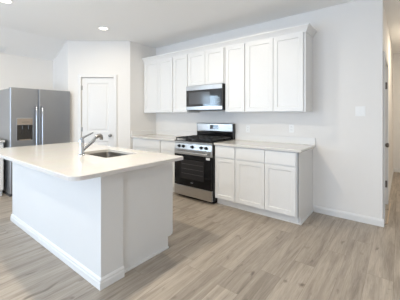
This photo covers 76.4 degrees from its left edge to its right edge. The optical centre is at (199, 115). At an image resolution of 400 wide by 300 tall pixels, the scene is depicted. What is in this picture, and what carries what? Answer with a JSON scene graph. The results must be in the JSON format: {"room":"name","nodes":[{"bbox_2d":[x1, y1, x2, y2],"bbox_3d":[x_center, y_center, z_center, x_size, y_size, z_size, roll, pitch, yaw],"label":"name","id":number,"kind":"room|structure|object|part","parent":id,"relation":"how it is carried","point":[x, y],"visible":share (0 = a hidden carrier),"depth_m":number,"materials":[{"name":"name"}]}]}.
{"room":"kitchen","nodes":[
{"label":"kitchen","id":0,"kind":"room"},
{"bbox_2d":[0,53,52,89],"bbox_3d":[-4.537,-0.056,3.516,0.120,2.760,7.740,0,0,38],"label":"wall","id":1,"kind":"structure","parent":0,"point":[16,71],"depth_m":4.90,"materials":[{"name":"paint"}]},
{"bbox_2d":[53,41,67,90],"bbox_3d":[-2.813,-0.066,5.175,0.780,2.780,0.120,0,0,38],"label":"wall","id":2,"kind":"structure","parent":0,"point":[60,63],"depth_m":5.05,"materials":[{"name":"paint"}]},
{"bbox_2d":[68,40,129,148],"bbox_3d":[-1.953,-0.066,4.973,1.188,2.780,0.120,0,0,-3],"label":"wall","id":3,"kind":"structure","parent":0,"point":[84,57],"depth_m":4.92,"materials":[{"name":"paint"}]},
{"bbox_2d":[81,78,113,146],"bbox_3d":[-1.979,0.295,4.908,0.613,2.034,0.101,0,0,-3],"label":"door","id":4,"kind":"structure","parent":3,"relation":"in","point":[97,93],"depth_m":4.93,"materials":[{"name":"paint"}]},
{"bbox_2d":[78,74,116,146],"bbox_3d":[-1.976,0.268,4.900,0.744,2.112,0.024,0,0,-3],"label":"door frame","id":5,"kind":"structure","parent":3,"relation":"attached to","point":[114,76],"depth_m":4.89,"materials":[{"name":"paint"}]},
{"bbox_2d":[130,41,155,148],"bbox_3d":[-1.199,-0.066,5.238,0.120,2.780,0.665,0,0,38],"label":"wall","id":6,"kind":"structure","parent":0,"point":[139,120],"depth_m":5.10,"materials":[{"name":"paint"}]},
{"bbox_2d":[0,172,399,299],"bbox_3d":[-0.124,1.374,2.431,8.400,0.100,11.490,0,0,38],"label":"floor","id":7,"kind":"structure","parent":0,"point":[216,251],"depth_m":2.28,"materials":[{"name":"plastic"}]},
{"bbox_2d":[0,142,2,195],"bbox_3d":[-3.666,0.883,4.032,0.608,0.884,0.748,0,0,38],"label":"base cabinet","id":8,"kind":"object","parent":7,"relation":"on","point":[1,143],"visible":0.73,"depth_m":4.11,"materials":[{"name":"paint"}]},
{"bbox_3d":[-3.322,0.918,3.993,0.020,0.588,0.357,0,0,38],"label":"door","id":9,"kind":"part","parent":8,"relation":"part of","materials":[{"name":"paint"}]},
{"bbox_2d":[0,87,69,196],"bbox_3d":[-3.020,0.438,4.652,0.831,1.772,0.947,0,0,38],"label":"refrigerator","id":10,"kind":"object","parent":7,"relation":"on","point":[28,117],"visible":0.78,"depth_m":4.32,"materials":[{"name":"grey metal"}]},
{"bbox_3d":[-2.940,0.411,4.244,0.058,1.717,0.403,0,0,38],"label":"freezer door","id":11,"kind":"part","parent":10,"relation":"part of","materials":[{"name":"silver metal"}]},
{"bbox_3d":[-2.792,0.299,4.331,0.075,0.914,0.026,0,0,38],"label":"handle","id":12,"kind":"part","parent":10,"relation":"part of","materials":[{"name":"silver metal"}]},
{"bbox_3d":[-2.736,0.299,4.402,0.075,0.914,0.026,0,0,38],"label":"handle","id":13,"kind":"part","parent":10,"relation":"part of","materials":[{"name":"silver metal"}]},
{"bbox_3d":[-2.645,0.411,4.619,0.058,1.717,0.536,0,0,38],"label":"door","id":14,"kind":"part","parent":10,"relation":"part of","materials":[{"name":"silver metal"}]},
{"bbox_2d":[10,162,172,290],"bbox_3d":[-1.309,0.883,2.885,2.077,0.884,0.842,0,0,38],"label":"kitchen island","id":15,"kind":"object","parent":7,"relation":"on","point":[102,228],"visible":0.71,"depth_m":2.25,"materials":[{"name":"paint"}]},
{"bbox_3d":[-1.502,1.282,2.640,2.077,0.084,0.216,0,0,38],"label":"baseboard","id":16,"kind":"part","parent":15,"relation":"part of","materials":[{"name":"paint"}]},
{"bbox_2d":[0,142,182,180],"bbox_3d":[-1.360,0.425,2.773,2.203,0.031,1.096,0,0,38],"label":"island countertop","id":17,"kind":"structure","parent":15,"relation":"on","point":[60,160],"depth_m":2.37,"materials":[{"name":"white stone"}]},
{"bbox_2d":[78,132,102,155],"bbox_3d":[-1.140,0.294,2.662,0.064,0.231,0.270,0,0,38],"label":"faucet","id":18,"kind":"object","parent":17,"relation":"on","point":[82,148],"visible":1,"depth_m":2.60,"materials":[{"name":"silver metal"}]},
{"bbox_3d":[-1.154,0.301,2.644,0.036,0.146,0.173,0,0,38],"label":"spout","id":19,"kind":"part","parent":18,"relation":"part of","materials":[{"name":"silver metal"}]},
{"bbox_2d":[88,152,127,157],"bbox_3d":[-1.000,0.533,2.752,0.605,0.183,0.414,0,0,38],"label":"sink","id":20,"kind":"object","parent":17,"relation":"in","point":[101,154],"visible":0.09,"depth_m":3.00,"materials":[{"name":"silver metal"}]},
{"bbox_3d":[-0.483,1.316,2.322,0.010,0.016,0.542,0,0,38],"label":"shoe moulding","id":21,"kind":"part","parent":15,"relation":"part of","materials":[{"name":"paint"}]},
{"bbox_3d":[-0.474,0.883,2.354,0.016,0.884,0.605,0,0,38],"label":"panel","id":22,"kind":"part","parent":15,"relation":"part of","materials":[{"name":"paint"}]},
{"bbox_3d":[-0.433,0.913,2.719,0.368,0.578,0.020,0,0,38],"label":"door","id":23,"kind":"part","parent":15,"relation":"part of","materials":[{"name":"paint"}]},
{"bbox_2d":[133,138,160,152],"bbox_3d":[-0.823,0.883,4.964,0.801,0.883,0.628,0,0,38],"label":"base cabinet","id":24,"kind":"object","parent":7,"relation":"on","point":[149,145],"visible":0.26,"depth_m":4.68,"materials":[{"name":"paint"}]},
{"bbox_3d":[-1.153,0.918,4.837,0.377,0.588,0.020,0,0,38],"label":"door","id":25,"kind":"part","parent":24,"relation":"part of","materials":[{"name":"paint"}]},
{"bbox_3d":[-0.852,0.918,4.600,0.377,0.588,0.020,0,0,38],"label":"door","id":26,"kind":"part","parent":24,"relation":"part of","materials":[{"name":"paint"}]},
{"bbox_2d":[131,130,196,141],"bbox_3d":[-0.675,0.377,4.837,1.193,0.128,0.647,0,0,38],"label":"countertop","id":27,"kind":"structure","parent":24,"relation":"on","point":[165,135],"depth_m":4.99,"materials":[{"name":"white stone"}]},
{"bbox_2d":[161,140,174,191],"bbox_3d":[-0.354,0.883,4.595,0.389,0.883,0.628,0,0,38],"label":"base cabinet","id":28,"kind":"object","parent":7,"relation":"on","point":[167,147],"visible":0.26,"depth_m":4.33,"materials":[{"name":"paint"}]},
{"bbox_3d":[-0.537,0.530,4.353,0.358,0.156,0.020,0,0,38],"label":"drawer","id":29,"kind":"part","parent":28,"relation":"part of","materials":[{"name":"paint"}]},
{"bbox_3d":[-0.537,0.918,4.353,0.358,0.588,0.020,0,0,38],"label":"door","id":30,"kind":"part","parent":28,"relation":"part of","materials":[{"name":"paint"}]},
{"bbox_2d":[174,123,234,203],"bbox_3d":[0.067,0.733,4.193,0.763,1.183,0.720,0,0,38],"label":"gas range","id":31,"kind":"object","parent":7,"relation":"on","point":[194,174],"visible":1,"depth_m":3.96,"materials":[{"name":"silver metal"}]},
{"bbox_3d":[-0.142,0.586,3.928,0.652,0.024,0.046,0,0,38],"label":"door handle","id":32,"kind":"part","parent":31,"relation":"part of","materials":[{"name":"silver metal"}]},
{"bbox_3d":[-0.116,0.588,3.960,0.750,0.072,0.039,0,0,38],"label":"rail","id":33,"kind":"part","parent":31,"relation":"part of","materials":[{"name":"silver metal"}]},
{"bbox_3d":[-0.115,0.871,3.962,0.750,0.494,0.035,0,0,38],"label":"oven door","id":34,"kind":"part","parent":31,"relation":"part of","materials":[{"name":"black glass"}]},
{"bbox_3d":[-0.114,1.202,3.962,0.750,0.155,0.033,0,0,38],"label":"drawer","id":35,"kind":"part","parent":31,"relation":"part of","materials":[{"name":"silver metal"}]},
{"bbox_3d":[-0.115,0.497,3.962,0.750,0.102,0.035,0,0,38],"label":"control panel","id":36,"kind":"part","parent":31,"relation":"part of","materials":[{"name":"silver metal"}]},
{"bbox_2d":[175,135,230,144],"bbox_3d":[0.063,0.401,4.188,0.758,0.090,0.607,0,0,38],"label":"cooktop","id":37,"kind":"object","parent":31,"relation":"in","point":[193,139],"depth_m":4.06,"materials":[{"name":"metal"}]},
{"bbox_3d":[0.249,0.348,4.425,0.742,0.108,0.004,0,0,38],"label":"panel","id":38,"kind":"part","parent":31,"relation":"part of","materials":[{"name":"black metal"}]},
{"bbox_2d":[215,145,237,207],"bbox_3d":[0.544,0.883,3.889,0.356,0.883,0.628,0,0,38],"label":"base cabinet","id":39,"kind":"object","parent":7,"relation":"on","point":[225,156],"visible":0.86,"depth_m":3.64,"materials":[{"name":"paint"}]},
{"bbox_3d":[0.357,0.530,3.650,0.326,0.156,0.020,0,0,38],"label":"drawer","id":40,"kind":"part","parent":39,"relation":"part of","materials":[{"name":"paint"}]},
{"bbox_3d":[0.357,0.918,3.650,0.326,0.588,0.020,0,0,38],"label":"door","id":41,"kind":"part","parent":39,"relation":"part of","materials":[{"name":"paint"}]},
{"bbox_2d":[236,147,312,224],"bbox_3d":[1.025,0.883,3.511,0.864,0.883,0.628,0,0,38],"label":"base cabinet","id":42,"kind":"object","parent":7,"relation":"on","point":[270,183],"visible":0.94,"depth_m":3.25,"materials":[{"name":"paint"}]},
{"bbox_3d":[0.670,0.530,3.404,0.410,0.156,0.020,0,0,38],"label":"drawer","id":43,"kind":"part","parent":42,"relation":"part of","materials":[{"name":"paint"}]},
{"bbox_3d":[0.670,0.918,3.404,0.410,0.588,0.020,0,0,38],"label":"door","id":44,"kind":"part","parent":42,"relation":"part of","materials":[{"name":"paint"}]},
{"bbox_2d":[214,134,315,152],"bbox_3d":[0.890,0.377,3.606,1.248,0.128,0.647,0,0,38],"label":"countertop","id":45,"kind":"structure","parent":42,"relation":"on","point":[266,142],"depth_m":3.60,"materials":[{"name":"white stone"}]},
{"bbox_3d":[1.048,1.315,3.532,0.854,0.018,0.542,0,0,38],"label":"shoe moulding","id":46,"kind":"part","parent":42,"relation":"part of","materials":[{"name":"paint"}]},
{"bbox_3d":[0.990,0.530,3.152,0.389,0.156,0.020,0,0,38],"label":"drawer","id":47,"kind":"part","parent":42,"relation":"part of","materials":[{"name":"paint"}]},
{"bbox_3d":[0.990,0.918,3.152,0.389,0.588,0.020,0,0,38],"label":"door","id":48,"kind":"part","parent":42,"relation":"part of","materials":[{"name":"paint"}]},
{"bbox_3d":[1.357,0.883,3.263,0.016,0.883,0.608,0,0,38],"label":"panel","id":49,"kind":"part","parent":42,"relation":"part of","materials":[{"name":"paint"}]},
{"bbox_2d":[385,203,390,223],"bbox_3d":[2.547,1.319,3.441,0.032,0.010,0.900,0,0,39],"label":"floor strip","id":50,"kind":"object","parent":7,"relation":"on","point":[388,203],"visible":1,"depth_m":3.41,"materials":[{"name":"brown wood"}]},
{"bbox_2d":[0,0,399,60],"bbox_3d":[-0.124,-1.312,2.431,8.400,0.488,11.490,0,0,38],"label":"ceiling","id":51,"kind":"structure","parent":0,"point":[39,29],"depth_m":3.78,"materials":[{"name":"paint"}]},
{"bbox_2d":[0,46,7,52],"bbox_3d":[-3.589,-1.175,4.449,0.155,0.085,0.340,0,0,38],"label":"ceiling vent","id":52,"kind":"object","parent":51,"relation":"in","point":[3,49],"visible":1,"depth_m":4.54,"materials":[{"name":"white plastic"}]},
{"bbox_2d":[0,0,13,3],"bbox_3d":[-2.438,-1.431,3.176,0.176,0.009,0.176,0,0,38],"label":"recessed light","id":53,"kind":"object","parent":51,"relation":"in","point":[2,1],"visible":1,"depth_m":3.19,"materials":[{"name":"white plastic"}]},
{"bbox_2d":[98,26,108,29],"bbox_3d":[-1.595,-1.431,4.192,0.176,0.009,0.176,0,0,38],"label":"recessed light","id":54,"kind":"object","parent":51,"relation":"in","point":[99,27],"visible":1,"depth_m":4.19,"materials":[{"name":"white plastic"}]},
{"bbox_2d":[156,0,382,218],"bbox_3d":[-0.013,-0.066,4.805,5.640,2.780,0.120,0,0,38],"label":"wall","id":55,"kind":"structure","parent":0,"point":[348,38],"depth_m":3.30,"materials":[{"name":"paint"}]},
{"bbox_2d":[144,58,172,112],"bbox_3d":[-0.726,-0.566,5.069,0.824,1.040,0.343,0,0,38],"label":"upper cabinet","id":56,"kind":"object","parent":55,"relation":"attached to","point":[158,75],"visible":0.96,"depth_m":4.91,"materials":[{"name":"paint"}]},
{"bbox_3d":[-0.969,-0.557,5.054,0.399,1.007,0.020,0,0,38],"label":"door","id":57,"kind":"part","parent":56,"relation":"part of","materials":[{"name":"paint"}]},
{"bbox_3d":[-0.658,-0.557,4.810,0.380,1.007,0.020,0,0,38],"label":"door","id":58,"kind":"part","parent":56,"relation":"part of","materials":[{"name":"paint"}]},
{"bbox_2d":[131,130,196,135],"bbox_3d":[-0.674,0.361,4.838,1.193,0.097,0.644,0,0,38],"label":"backsplash","id":59,"kind":"structure","parent":55,"relation":"attached to","point":[143,132],"depth_m":5.11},
{"bbox_2d":[173,55,199,112],"bbox_3d":[-0.257,-0.566,4.700,0.366,1.040,0.343,0,0,38],"label":"upper cabinet","id":60,"kind":"object","parent":55,"relation":"attached to","point":[180,63],"visible":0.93,"depth_m":4.57,"materials":[{"name":"paint"}]},
{"bbox_3d":[-0.351,-0.557,4.569,0.329,1.007,0.020,0,0,38],"label":"door","id":61,"kind":"part","parent":60,"relation":"part of","materials":[{"name":"paint"}]},
{"bbox_2d":[188,48,224,85],"bbox_3d":[0.187,-0.792,4.352,0.758,0.588,0.343,0,0,38],"label":"upper cabinet","id":62,"kind":"object","parent":55,"relation":"attached to","point":[205,67],"visible":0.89,"depth_m":4.20,"materials":[{"name":"paint"}]},
{"bbox_3d":[-0.057,-0.783,4.338,0.364,0.555,0.020,0,0,38],"label":"door","id":63,"kind":"part","parent":62,"relation":"part of","materials":[{"name":"paint"}]},
{"bbox_2d":[186,83,224,110],"bbox_3d":[0.175,-0.287,4.319,0.740,0.414,0.404,0,0,38],"label":"microwave","id":64,"kind":"object","parent":62,"relation":"attached to","point":[211,97],"visible":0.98,"depth_m":4.13,"materials":[{"name":"silver metal"}]},
{"bbox_3d":[0.051,-0.455,4.161,0.740,0.074,0.003,0,0,38],"label":"trim","id":65,"kind":"part","parent":64,"relation":"part of","materials":[{"name":"silver metal"}]},
{"bbox_3d":[0.051,-0.117,4.161,0.740,0.054,0.003,0,0,38],"label":"trim","id":66,"kind":"part","parent":64,"relation":"part of","materials":[{"name":"silver metal"}]},
{"bbox_3d":[0.233,-0.783,4.110,0.358,0.555,0.020,0,0,38],"label":"door","id":67,"kind":"part","parent":62,"relation":"part of","materials":[{"name":"paint"}]},
{"bbox_2d":[225,43,245,111],"bbox_3d":[0.633,-0.566,4.000,0.358,1.040,0.343,0,0,38],"label":"upper cabinet","id":68,"kind":"object","parent":55,"relation":"attached to","point":[235,56],"visible":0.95,"depth_m":3.87,"materials":[{"name":"paint"}]},
{"bbox_2d":[246,125,249,132],"bbox_3d":[0.773,0.224,4.105,0.070,0.115,0.008,0,0,38],"label":"wall outlet","id":69,"kind":"object","parent":55,"relation":"attached to","point":[247,126],"visible":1,"depth_m":4.10,"materials":[{"name":"white plastic"}]},
{"bbox_2d":[235,134,315,144],"bbox_3d":[1.084,0.361,3.853,1.248,0.097,0.020,0,0,38],"label":"backsplash","id":70,"kind":"structure","parent":55,"relation":"attached to","point":[265,138],"depth_m":3.78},
{"bbox_2d":[246,32,312,111],"bbox_3d":[1.109,-0.566,3.626,0.850,1.040,0.343,0,0,38],"label":"upper cabinet","id":71,"kind":"object","parent":55,"relation":"attached to","point":[279,70],"visible":0.99,"depth_m":3.45,"materials":[{"name":"paint"}]},
{"bbox_2d":[142,23,316,62],"bbox_3d":[0.207,-1.109,4.315,3.226,0.090,0.376,0,0,38],"label":"crown molding","id":72,"kind":"structure","parent":71,"relation":"attached to","point":[307,27],"depth_m":3.78,"materials":[{"name":"paint"}]},
{"bbox_3d":[0.847,-0.557,3.627,0.408,1.007,0.020,0,0,38],"label":"door","id":73,"kind":"part","parent":71,"relation":"part of","materials":[{"name":"paint"}]},
{"bbox_3d":[1.168,-0.557,3.375,0.392,1.007,0.020,0,0,38],"label":"door","id":74,"kind":"part","parent":71,"relation":"part of","materials":[{"name":"paint"}]},
{"bbox_2d":[289,124,293,132],"bbox_3d":[1.323,0.194,3.673,0.070,0.115,0.008,0,0,38],"label":"wall outlet","id":75,"kind":"object","parent":55,"relation":"attached to","point":[291,127],"visible":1,"depth_m":3.67,"materials":[{"name":"white plastic"}]},
{"bbox_2d":[314,205,383,226],"bbox_3d":[1.870,1.280,3.240,0.774,0.088,0.014,0,0,38],"label":"baseboard","id":76,"kind":"structure","parent":55,"relation":"attached to","point":[323,210],"depth_m":3.21,"materials":[{"name":"paint"}]},
{"bbox_2d":[355,106,365,115],"bbox_3d":[1.989,-0.048,3.149,0.108,0.122,0.010,0,0,38],"label":"light switch","id":77,"kind":"object","parent":55,"relation":"attached to","point":[359,110],"visible":1,"depth_m":3.15,"materials":[{"name":"white plastic"}]},
{"bbox_2d":[383,0,392,203],"bbox_3d":[3.331,-0.056,4.563,0.120,2.760,3.630,0,0,39],"label":"wall","id":78,"kind":"structure","parent":0,"point":[387,47],"depth_m":4.20,"materials":[{"name":"paint"}]},
{"bbox_2d":[383,51,387,218],"bbox_3d":[2.531,0.274,3.454,0.018,2.100,0.924,0,0,39],"label":"door frame","id":79,"kind":"structure","parent":78,"relation":"attached to","point":[385,60],"depth_m":3.10,"materials":[{"name":"paint"}]},
{"bbox_2d":[385,82,388,186],"bbox_3d":[2.521,0.301,3.475,0.125,2.023,0.809,0,0,38],"label":"door hinges","id":80,"kind":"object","parent":78,"relation":"in","point":[386,144],"depth_m":3.77,"materials":[{"name":"metal"}]},
{"bbox_2d":[383,169,393,223],"bbox_3d":[3.345,1.280,4.474,0.014,0.088,3.750,0,0,39],"label":"baseboard","id":81,"kind":"structure","parent":78,"relation":"attached to","point":[393,169],"depth_m":4.49,"materials":[{"name":"paint"}]},
{"bbox_2d":[393,53,399,168],"bbox_3d":[4.990,-0.056,5.643,1.430,2.760,0.120,0,0,38],"label":"wall","id":82,"kind":"structure","parent":0,"point":[396,57],"depth_m":5.90,"materials":[{"name":"paint"}]}
]}

